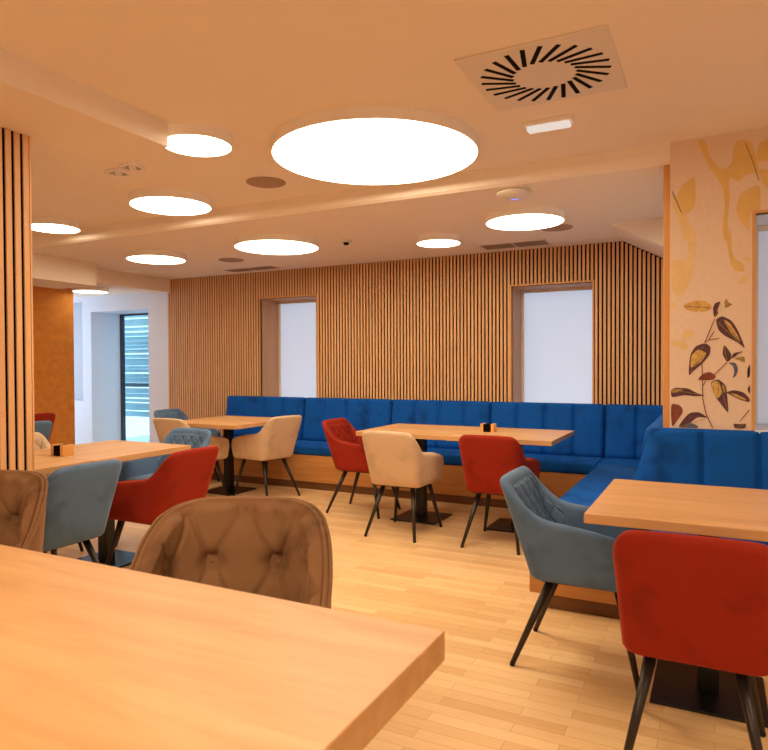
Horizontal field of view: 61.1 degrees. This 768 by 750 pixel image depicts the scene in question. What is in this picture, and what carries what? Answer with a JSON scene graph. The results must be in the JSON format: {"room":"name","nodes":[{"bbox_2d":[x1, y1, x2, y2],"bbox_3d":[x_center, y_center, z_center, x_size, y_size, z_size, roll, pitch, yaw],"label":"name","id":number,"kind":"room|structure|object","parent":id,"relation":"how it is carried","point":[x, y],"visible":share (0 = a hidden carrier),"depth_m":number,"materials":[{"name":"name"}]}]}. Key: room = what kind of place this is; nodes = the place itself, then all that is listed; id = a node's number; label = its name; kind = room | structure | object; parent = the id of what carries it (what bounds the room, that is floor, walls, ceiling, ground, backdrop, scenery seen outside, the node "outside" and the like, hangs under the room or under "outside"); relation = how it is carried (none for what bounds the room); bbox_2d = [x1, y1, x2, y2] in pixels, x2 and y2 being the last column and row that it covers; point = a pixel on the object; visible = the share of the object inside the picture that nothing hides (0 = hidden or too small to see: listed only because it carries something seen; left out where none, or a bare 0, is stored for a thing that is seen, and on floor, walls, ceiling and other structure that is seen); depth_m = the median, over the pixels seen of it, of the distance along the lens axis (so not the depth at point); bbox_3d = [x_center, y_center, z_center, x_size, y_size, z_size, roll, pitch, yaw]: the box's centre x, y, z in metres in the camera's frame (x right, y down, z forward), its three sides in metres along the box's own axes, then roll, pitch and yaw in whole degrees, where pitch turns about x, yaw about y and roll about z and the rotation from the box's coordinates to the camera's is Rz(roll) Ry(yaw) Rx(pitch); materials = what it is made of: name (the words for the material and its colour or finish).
{"room":"eatery","nodes":[
{"label":"eatery","id":0,"kind":"room"},
{"bbox_2d":[0,127,34,470],"bbox_3d":[-2.023,0.077,2.682,0.300,2.379,1.040,0,1,27],"label":"column","id":1,"kind":"structure","parent":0,"point":[17,425],"depth_m":3.00,"materials":[{"name":"brown wood"}]},
{"bbox_2d":[0,47,167,160],"bbox_3d":[-2.631,-1.145,0.814,0.605,0.127,5.700,0,1,27],"label":"ceiling beam","id":2,"kind":"structure","parent":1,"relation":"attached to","point":[43,104],"depth_m":2.88,"materials":[{"name":"paint"}]},
{"bbox_2d":[33,286,74,444],"bbox_3d":[-5.547,0.008,3.981,1.000,2.507,8.857,0,1,27],"label":"wall","id":3,"kind":"structure","parent":0,"point":[53,316],"depth_m":7.86,"materials":[{"name":"orange paint"}]},
{"bbox_2d":[32,253,96,288],"bbox_3d":[-3.913,-1.110,5.970,0.600,0.355,2.520,0,1,27],"label":"ceiling beam","id":4,"kind":"structure","parent":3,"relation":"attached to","point":[55,272],"depth_m":6.65,"materials":[{"name":"paint"}]},
{"bbox_2d":[96,268,169,293],"bbox_3d":[-3.175,-1.128,7.782,0.270,0.164,1.380,0,1,27],"label":"ceiling beam","id":5,"kind":"structure","parent":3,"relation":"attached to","point":[105,278],"depth_m":7.81,"materials":[{"name":"paint"}]},
{"bbox_2d":[73,241,662,444],"bbox_3d":[-1.279,-0.021,7.886,8.960,2.400,0.490,0,1,27],"label":"wall","id":6,"kind":"structure","parent":0,"point":[432,328],"depth_m":6.94,"materials":[{"name":"brown wood"}]},
{"bbox_2d":[73,303,82,399],"bbox_3d":[-4.492,-0.335,9.360,0.735,1.390,0.010,0,1,27],"label":"window","id":7,"kind":"structure","parent":6,"relation":"in","point":[77,307],"depth_m":9.29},
{"bbox_2d":[120,313,147,440],"bbox_3d":[-3.334,0.145,9.239,1.090,2.045,0.050,0,1,27],"label":"door frame","id":8,"kind":"structure","parent":6,"relation":"in","point":[122,316],"depth_m":9.46,"materials":[{"name":"grey metal"}]},
{"bbox_2d":[259,294,317,397],"bbox_3d":[-1.027,-0.297,7.691,0.813,1.237,0.420,0,1,27],"label":"window","id":9,"kind":"structure","parent":6,"relation":"in","point":[288,330],"depth_m":7.88,"materials":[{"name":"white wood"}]},
{"bbox_2d":[510,280,593,403],"bbox_3d":[1.661,-0.272,6.316,0.787,1.206,0.410,0,1,27],"label":"window","id":10,"kind":"structure","parent":6,"relation":"in","point":[552,325],"depth_m":6.46,"materials":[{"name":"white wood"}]},
{"bbox_2d":[0,0,767,297],"bbox_3d":[-2.197,-1.243,2.949,11.800,0.488,10.100,0,1,27],"label":"ceiling","id":11,"kind":"structure","parent":0,"point":[246,69],"depth_m":3.02,"materials":[{"name":"paint"}]},
{"bbox_2d":[32,217,80,233],"bbox_3d":[-2.770,-1.254,5.458,0.412,0.056,0.412,0,1,27],"label":"ceiling light","id":12,"kind":"object","parent":11,"relation":"attached to","point":[42,224],"visible":0.81,"depth_m":5.37,"materials":[{"name":"white plastic"}]},
{"bbox_2d":[32,224,79,232],"bbox_3d":[-2.770,-1.248,5.458,0.400,0.043,0.400,0,1,27],"label":"diffuser","id":13,"kind":"object","parent":12,"relation":"attached to","point":[49,228],"depth_m":5.45,"materials":[{"name":"white plastic"}]},
{"bbox_2d":[72,286,108,293],"bbox_3d":[-3.598,-1.046,7.976,0.412,0.056,0.412,0,1,27],"label":"ceiling light","id":14,"kind":"object","parent":11,"relation":"attached to","point":[92,289],"visible":0.82,"depth_m":7.86,"materials":[{"name":"white plastic"}]},
{"bbox_2d":[73,290,107,293],"bbox_3d":[-3.598,-1.040,7.977,0.400,0.043,0.400,0,1,27],"label":"diffuser","id":15,"kind":"object","parent":14,"relation":"attached to","point":[77,291],"depth_m":7.94,"materials":[{"name":"white plastic"}]},
{"bbox_2d":[105,167,131,177],"bbox_3d":[-1.645,-1.254,4.031,0.110,0.050,0.110,0,1,27],"label":"fitting","id":16,"kind":"object","parent":11,"relation":"attached to","point":[118,172],"visible":1,"depth_m":4.02,"materials":[{"name":"white plastic"}]},
{"bbox_2d":[118,161,145,171],"bbox_3d":[-1.514,-1.253,3.914,0.110,0.050,0.110,0,1,27],"label":"fitting","id":17,"kind":"object","parent":11,"relation":"attached to","point":[132,166],"visible":1,"depth_m":3.90,"materials":[{"name":"white"}]},
{"bbox_2d":[123,269,141,271],"bbox_3d":[-2.913,-1.205,7.535,0.200,0.006,0.200,0,1,27],"label":"ceiling speaker","id":18,"kind":"object","parent":11,"relation":"attached to","point":[126,270],"visible":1,"depth_m":7.48,"materials":[{"name":"white"}]},
{"bbox_2d":[126,249,185,263],"bbox_3d":[-2.250,-1.165,6.435,0.562,0.056,0.562,0,1,27],"label":"ceiling light","id":19,"kind":"object","parent":11,"relation":"attached to","point":[149,256],"visible":1,"depth_m":6.29,"materials":[{"name":"white plastic"}]},
{"bbox_2d":[127,255,184,263],"bbox_3d":[-2.250,-1.159,6.435,0.550,0.043,0.550,0,1,27],"label":"diffuser","id":20,"kind":"object","parent":19,"relation":"attached to","point":[149,259],"depth_m":6.41,"materials":[{"name":"white plastic"}]},
{"bbox_2d":[129,188,211,215],"bbox_3d":[-1.542,-1.248,4.713,0.572,0.056,0.572,0,1,27],"label":"ceiling light","id":21,"kind":"object","parent":11,"relation":"attached to","point":[165,201],"visible":1,"depth_m":4.60,"materials":[{"name":"white plastic"}]},
{"bbox_2d":[130,197,210,214],"bbox_3d":[-1.542,-1.242,4.713,0.560,0.043,0.560,0,1,27],"label":"diffuser","id":22,"kind":"object","parent":21,"relation":"attached to","point":[158,205],"depth_m":4.68,"materials":[{"name":"white plastic"}]},
{"bbox_2d":[166,123,232,156],"bbox_3d":[-0.981,-1.230,3.418,0.362,0.056,0.362,0,1,27],"label":"ceiling light","id":23,"kind":"object","parent":11,"relation":"attached to","point":[190,139],"visible":0.83,"depth_m":3.35,"materials":[{"name":"white plastic"}]},
{"bbox_2d":[166,134,230,156],"bbox_3d":[-0.981,-1.224,3.418,0.350,0.043,0.350,0,1,27],"label":"diffuser","id":24,"kind":"object","parent":23,"relation":"attached to","point":[197,145],"depth_m":3.40,"materials":[{"name":"white plastic"}]},
{"bbox_2d":[218,258,243,261],"bbox_3d":[-1.595,-1.199,6.796,0.260,0.006,0.260,0,1,27],"label":"ceiling speaker","id":25,"kind":"object","parent":11,"relation":"attached to","point":[220,259],"visible":1,"depth_m":6.79,"materials":[{"name":"metal"}]},
{"bbox_2d":[224,265,279,271],"bbox_3d":[-1.512,-1.209,7.427,0.675,0.006,0.200,0,1,27],"label":"ceiling vent","id":26,"kind":"object","parent":11,"relation":"in","point":[269,266],"visible":1,"depth_m":7.38,"materials":[{"name":"beige plastic"}]},
{"bbox_2d":[246,176,285,187],"bbox_3d":[-0.779,-1.270,4.295,0.260,0.006,0.260,0,1,27],"label":"ceiling speaker","id":27,"kind":"object","parent":11,"relation":"attached to","point":[262,181],"visible":1,"depth_m":4.28,"materials":[{"name":"metal"}]},
{"bbox_2d":[234,233,318,254],"bbox_3d":[-0.955,-1.161,5.799,0.742,0.056,0.742,0,1,27],"label":"ceiling light","id":28,"kind":"object","parent":11,"relation":"attached to","point":[261,243],"visible":1,"depth_m":5.64,"materials":[{"name":"white plastic"}]},
{"bbox_2d":[235,240,317,254],"bbox_3d":[-0.955,-1.155,5.799,0.730,0.043,0.730,0,1,27],"label":"diffuser","id":29,"kind":"object","parent":28,"relation":"attached to","point":[272,247],"depth_m":5.74,"materials":[{"name":"white plastic"}]},
{"bbox_2d":[340,240,351,244],"bbox_3d":[-0.337,-1.172,5.785,0.104,0.038,0.104,0,1,27],"label":"smoke detector","id":30,"kind":"object","parent":11,"relation":"attached to","point":[345,242],"visible":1,"depth_m":5.76,"materials":[{"name":"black plastic"}]},
{"bbox_2d":[271,106,478,184],"bbox_3d":[-0.050,-1.237,3.606,1.137,0.056,1.137,0,1,27],"label":"ceiling light","id":31,"kind":"object","parent":11,"relation":"attached to","point":[360,145],"visible":1,"depth_m":3.43,"materials":[{"name":"white plastic"}]},
{"bbox_2d":[416,233,460,247],"bbox_3d":[0.472,-1.165,5.637,0.382,0.056,0.382,0,1,27],"label":"ceiling light","id":32,"kind":"object","parent":11,"relation":"attached to","point":[433,240],"visible":1,"depth_m":5.54,"materials":[{"name":"white plastic"}]},
{"bbox_2d":[417,240,459,246],"bbox_3d":[0.472,-1.159,5.637,0.370,0.043,0.370,0,1,27],"label":"diffuser","id":33,"kind":"object","parent":32,"relation":"attached to","point":[424,243],"depth_m":5.63,"materials":[{"name":"white plastic"}]},
{"bbox_2d":[496,187,530,199],"bbox_3d":[0.827,-1.150,4.155,0.220,0.042,0.220,0,1,27],"label":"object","id":34,"kind":"object","parent":11,"relation":"attached to","point":[516,193],"visible":1,"depth_m":4.09,"materials":[{"name":"beige plastic"}]},
{"bbox_2d":[478,239,550,249],"bbox_3d":[1.201,-1.199,6.000,0.615,0.006,0.260,0,1,27],"label":"ceiling vent","id":35,"kind":"object","parent":11,"relation":"in","point":[542,241],"visible":1,"depth_m":5.97,"materials":[{"name":"beige plastic"}]},
{"bbox_2d":[485,206,564,230],"bbox_3d":[1.040,-1.154,4.812,0.572,0.056,0.572,0,1,27],"label":"ceiling light","id":36,"kind":"object","parent":11,"relation":"attached to","point":[518,218],"visible":1,"depth_m":4.68,"materials":[{"name":"white plastic"}]},
{"bbox_2d":[486,214,563,229],"bbox_3d":[1.040,-1.149,4.812,0.560,0.043,0.560,0,1,27],"label":"diffuser","id":37,"kind":"object","parent":36,"relation":"attached to","point":[495,221],"depth_m":4.78,"materials":[{"name":"white plastic"}]},
{"bbox_2d":[454,25,626,111],"bbox_3d":[0.668,-1.248,2.707,0.584,0.011,0.584,0,1,27],"label":"ceiling vent","id":38,"kind":"object","parent":11,"relation":"in","point":[585,62],"visible":1,"depth_m":2.65,"materials":[{"name":"beige plastic"}]},
{"bbox_2d":[524,114,573,133],"bbox_3d":[0.818,-1.242,3.231,0.236,0.042,0.072,0,1,27],"label":"emergency light","id":39,"kind":"object","parent":11,"relation":"attached to","point":[560,122],"visible":1,"depth_m":3.21,"materials":[{"name":"white plastic"}]},
{"bbox_2d":[540,224,572,230],"bbox_3d":[1.392,-1.188,5.257,0.260,0.006,0.260,0,1,27],"label":"ceiling speaker","id":40,"kind":"object","parent":11,"relation":"attached to","point":[561,227],"visible":0.77,"depth_m":5.26,"materials":[{"name":"metal"}]},
{"bbox_2d":[47,479,767,749],"bbox_3d":[-2.185,1.322,2.990,11.800,0.120,10.100,0,1,27],"label":"floor","id":41,"kind":"structure","parent":0,"point":[570,686],"depth_m":3.03,"materials":[{"name":"brown wood"}]},
{"bbox_2d":[0,470,47,552],"bbox_3d":[-1.609,0.834,2.424,0.607,0.874,0.582,0,1,4],"label":"tufted chair","id":42,"kind":"object","parent":41,"relation":"on","point":[23,493],"visible":0.47,"depth_m":2.60,"materials":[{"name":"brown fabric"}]},
{"bbox_2d":[34,421,51,440],"bbox_3d":[-3.348,0.817,5.863,0.591,0.814,0.465,0,1,27],"label":"armchair","id":43,"kind":"object","parent":41,"relation":"on","point":[43,427],"visible":0.08,"depth_m":5.84,"materials":[{"name":"grey fabric"}]},
{"bbox_2d":[34,413,55,441],"bbox_3d":[-3.819,0.803,6.855,0.591,0.814,0.465,0,1,27],"label":"armchair","id":44,"kind":"object","parent":41,"relation":"on","point":[39,416],"visible":0.06,"depth_m":6.80,"materials":[{"name":"red fabric"}]},
{"bbox_2d":[35,432,83,551],"bbox_3d":[-2.467,0.833,4.565,0.591,0.814,0.465,0,1,37],"label":"armchair","id":45,"kind":"object","parent":41,"relation":"on","point":[41,442],"visible":0.05,"depth_m":4.82,"materials":[{"name":"beige fabric"}]},
{"bbox_2d":[35,455,92,474],"bbox_3d":[-2.210,0.877,3.608,0.761,0.749,0.794,0,1,27],"label":"dining table","id":46,"kind":"object","parent":41,"relation":"on","point":[44,465],"visible":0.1,"depth_m":3.70,"materials":[{"name":"brown wood"}]},
{"bbox_2d":[43,459,121,563],"bbox_3d":[-1.732,0.848,3.418,0.591,0.814,0.465,0,1,27],"label":"armchair","id":47,"kind":"object","parent":41,"relation":"on","point":[79,500],"visible":0.73,"depth_m":3.29,"materials":[{"name":"grey fabric"}]},
{"bbox_2d":[35,440,190,567],"bbox_3d":[-1.848,0.864,4.319,0.761,0.749,0.792,0,1,27],"label":"dining table","id":48,"kind":"object","parent":41,"relation":"on","point":[121,450],"visible":0.49,"depth_m":4.29,"materials":[{"name":"brown wood"}]},
{"bbox_2d":[51,444,73,456],"bbox_3d":[-1.982,0.462,4.010,0.112,0.066,0.080,0,1,27],"label":"holder","id":49,"kind":"object","parent":48,"relation":"on","point":[62,450],"visible":1,"depth_m":3.98,"materials":[{"name":"brown wood"}]},
{"bbox_2d":[105,446,218,565],"bbox_3d":[-1.357,0.838,3.979,0.591,0.814,0.465,0,1,27],"label":"armchair","id":50,"kind":"object","parent":41,"relation":"on","point":[185,475],"visible":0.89,"depth_m":3.79,"materials":[{"name":"red fabric"}]},
{"bbox_2d":[116,428,210,546],"bbox_3d":[-1.624,0.825,4.836,0.465,0.814,0.591,0,1,27],"label":"armchair","id":51,"kind":"object","parent":41,"relation":"on","point":[144,468],"visible":0.27,"depth_m":4.96,"materials":[{"name":"grey fabric"}]},
{"bbox_2d":[154,408,219,481],"bbox_3d":[-2.184,0.790,7.189,0.591,0.814,0.465,0,1,27],"label":"armchair","id":52,"kind":"object","parent":41,"relation":"on","point":[176,413],"visible":0.14,"depth_m":7.26,"materials":[{"name":"grey fabric"}]},
{"bbox_2d":[153,418,228,495],"bbox_3d":[-1.866,0.803,6.291,0.465,0.814,0.591,0,1,30],"label":"armchair","id":53,"kind":"object","parent":41,"relation":"on","point":[163,426],"visible":0.21,"depth_m":6.16,"materials":[{"name":"beige fabric"}]},
{"bbox_2d":[0,544,444,749],"bbox_3d":[-1.061,0.906,1.488,2.244,0.749,0.837,0,1,27],"label":"table","id":54,"kind":"object","parent":41,"relation":"on","point":[94,656],"visible":1,"depth_m":1.20,"materials":[{"name":"brown wood"}]},
{"bbox_2d":[183,415,271,495],"bbox_3d":[-1.537,0.827,6.537,0.890,0.749,0.915,0,1,27],"label":"dining table","id":55,"kind":"object","parent":41,"relation":"on","point":[227,423],"visible":0.86,"depth_m":6.64,"materials":[{"name":"brown wood"}]},
{"bbox_2d":[129,496,332,608],"bbox_3d":[-0.451,0.838,1.856,0.607,0.874,0.582,0,1,2],"label":"tufted chair","id":56,"kind":"object","parent":41,"relation":"on","point":[270,546],"visible":0.34,"depth_m":2.05,"materials":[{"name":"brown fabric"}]},
{"bbox_2d":[231,415,301,495],"bbox_3d":[-1.150,0.797,6.456,0.591,0.814,0.465,1,1,40],"label":"armchair","id":57,"kind":"object","parent":41,"relation":"on","point":[276,440],"visible":0.99,"depth_m":6.29,"materials":[{"name":"beige fabric"}]},
{"bbox_2d":[322,418,400,518],"bbox_3d":[-0.205,0.803,5.788,0.591,0.814,0.465,0,1,27],"label":"armchair","id":58,"kind":"object","parent":41,"relation":"on","point":[347,450],"visible":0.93,"depth_m":5.66,"materials":[{"name":"red fabric"}]},
{"bbox_2d":[362,431,443,542],"bbox_3d":[0.144,0.814,5.035,0.465,0.814,0.591,0,1,27],"label":"armchair","id":59,"kind":"object","parent":41,"relation":"on","point":[394,459],"visible":1,"depth_m":4.84,"materials":[{"name":"beige fabric"}]},
{"bbox_2d":[356,423,477,524],"bbox_3d":[0.308,0.834,5.553,0.803,0.749,0.803,0,1,27],"label":"dining table","id":60,"kind":"object","parent":41,"relation":"on","point":[421,433],"visible":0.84,"depth_m":5.48,"materials":[{"name":"brown wood"}]},
{"bbox_2d":[211,396,662,508],"bbox_3d":[0.229,0.727,6.550,4.995,0.931,0.515,0,1,27],"label":"bench","id":61,"kind":"object","parent":41,"relation":"on","point":[615,436],"visible":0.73,"depth_m":6.37,"materials":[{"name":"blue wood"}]},
{"bbox_2d":[293,440,331,456],"bbox_3d":[-0.518,0.783,6.896,1.096,0.102,0.450,0,1,27],"label":"seat cushion","id":62,"kind":"object","parent":61,"relation":"on","point":[303,448],"depth_m":6.80,"materials":[{"name":"blue fabric"}]},
{"bbox_2d":[427,447,462,465],"bbox_3d":[0.453,0.786,6.401,1.076,0.102,0.450,0,1,27],"label":"seat cushion","id":63,"kind":"object","parent":61,"relation":"on","point":[451,455],"depth_m":6.11,"materials":[{"name":"blue fabric"}]},
{"bbox_2d":[524,453,603,474],"bbox_3d":[1.411,0.790,5.913,1.066,0.102,0.450,0,1,27],"label":"seat cushion","id":64,"kind":"object","parent":61,"relation":"on","point":[550,463],"depth_m":5.65,"materials":[{"name":"blue fabric"}]},
{"bbox_2d":[597,458,639,466],"bbox_3d":[2.164,0.792,5.529,0.618,0.102,0.450,0,1,27],"label":"seat cushion","id":65,"kind":"object","parent":61,"relation":"on","point":[606,461],"depth_m":5.58,"materials":[{"name":"blue fabric"}]},
{"bbox_2d":[459,435,539,554],"bbox_3d":[0.837,0.816,4.721,0.465,0.814,0.591,0,1,27],"label":"armchair","id":66,"kind":"object","parent":41,"relation":"on","point":[485,458],"visible":0.78,"depth_m":4.53,"materials":[{"name":"red fabric"}]},
{"bbox_2d":[446,427,573,532],"bbox_3d":[1.022,0.837,5.177,0.803,0.749,0.825,0,1,27],"label":"dining table","id":67,"kind":"object","parent":41,"relation":"on","point":[539,437],"visible":0.48,"depth_m":5.10,"materials":[{"name":"brown wood"}]},
{"bbox_2d":[480,423,496,431],"bbox_3d":[0.850,0.428,5.294,0.112,0.066,0.080,0,1,27],"label":"holder","id":68,"kind":"object","parent":67,"relation":"on","point":[484,427],"visible":1,"depth_m":5.26,"materials":[{"name":"brown wood"}]},
{"bbox_2d":[500,466,649,691],"bbox_3d":[0.849,0.845,2.878,0.591,0.814,0.465,0,1,27],"label":"armchair","id":69,"kind":"object","parent":41,"relation":"on","point":[557,545],"visible":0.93,"depth_m":2.74,"materials":[{"name":"grey fabric"}]},
{"bbox_2d":[530,413,767,618],"bbox_3d":[2.120,0.752,4.039,1.885,0.945,2.233,0,1,27],"label":"bench","id":70,"kind":"object","parent":41,"relation":"on","point":[710,457],"visible":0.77,"depth_m":3.46,"materials":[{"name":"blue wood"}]},
{"bbox_2d":[559,464,767,545],"bbox_3d":[2.120,0.817,4.040,1.885,0.102,2.233,0,1,27],"label":"seat cushion","id":71,"kind":"object","parent":70,"relation":"on","point":[589,488],"depth_m":4.53,"materials":[{"name":"blue fabric"}]},
{"bbox_2d":[584,479,767,727],"bbox_3d":[1.277,0.877,2.573,0.805,0.749,0.805,0,1,27],"label":"dining table","id":72,"kind":"object","parent":41,"relation":"on","point":[700,510],"visible":0.91,"depth_m":2.51,"materials":[{"name":"brown wood"}]},
{"bbox_2d":[612,530,767,749],"bbox_3d":[1.007,0.857,2.104,0.465,0.814,0.591,0,1,27],"label":"armchair","id":73,"kind":"object","parent":41,"relation":"on","point":[702,601],"visible":1,"depth_m":1.90,"materials":[{"name":"red fabric"}]},
{"bbox_2d":[670,128,767,430],"bbox_3d":[3.434,-0.036,4.141,2.840,2.507,2.703,0,1,27],"label":"wall","id":74,"kind":"structure","parent":0,"point":[717,182],"depth_m":3.47,"materials":[{"name":"paint"}]},
{"bbox_2d":[610,218,662,257],"bbox_3d":[2.253,-1.086,5.500,0.505,0.325,1.120,0,1,27],"label":"soffit","id":75,"kind":"object","parent":74,"relation":"attached to","point":[647,235],"depth_m":5.04,"materials":[{"name":"paint"}]},
{"bbox_2d":[663,165,669,427],"bbox_3d":[1.589,0.034,3.656,0.036,2.400,0.045,0,1,27],"label":"trim","id":76,"kind":"structure","parent":74,"relation":"attached to","point":[666,212],"depth_m":3.63,"materials":[{"name":"brown wood"}]},
{"bbox_2d":[751,209,767,433],"bbox_3d":[2.371,-0.274,3.361,0.836,1.159,0.390,0,1,27],"label":"window","id":77,"kind":"structure","parent":74,"relation":"in","point":[759,221],"depth_m":3.66,"materials":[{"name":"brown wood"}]},
{"label":"outside","id":78,"kind":"structure","parent":0,"visible":0},
{"bbox_2d":[126,435,148,441],"bbox_3d":[-2.776,1.206,10.529,4.500,0.115,2.800,0,1,27],"label":"terrace","id":79,"kind":"object","parent":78,"point":[145,438],"depth_m":11.66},
{"bbox_2d":[125,315,148,416],"bbox_3d":[-3.336,-0.116,9.972,2.480,2.542,0.080,0,1,27],"label":"screen","id":80,"kind":"object","parent":79,"relation":"on","point":[134,344],"visible":0.02,"depth_m":10.24,"materials":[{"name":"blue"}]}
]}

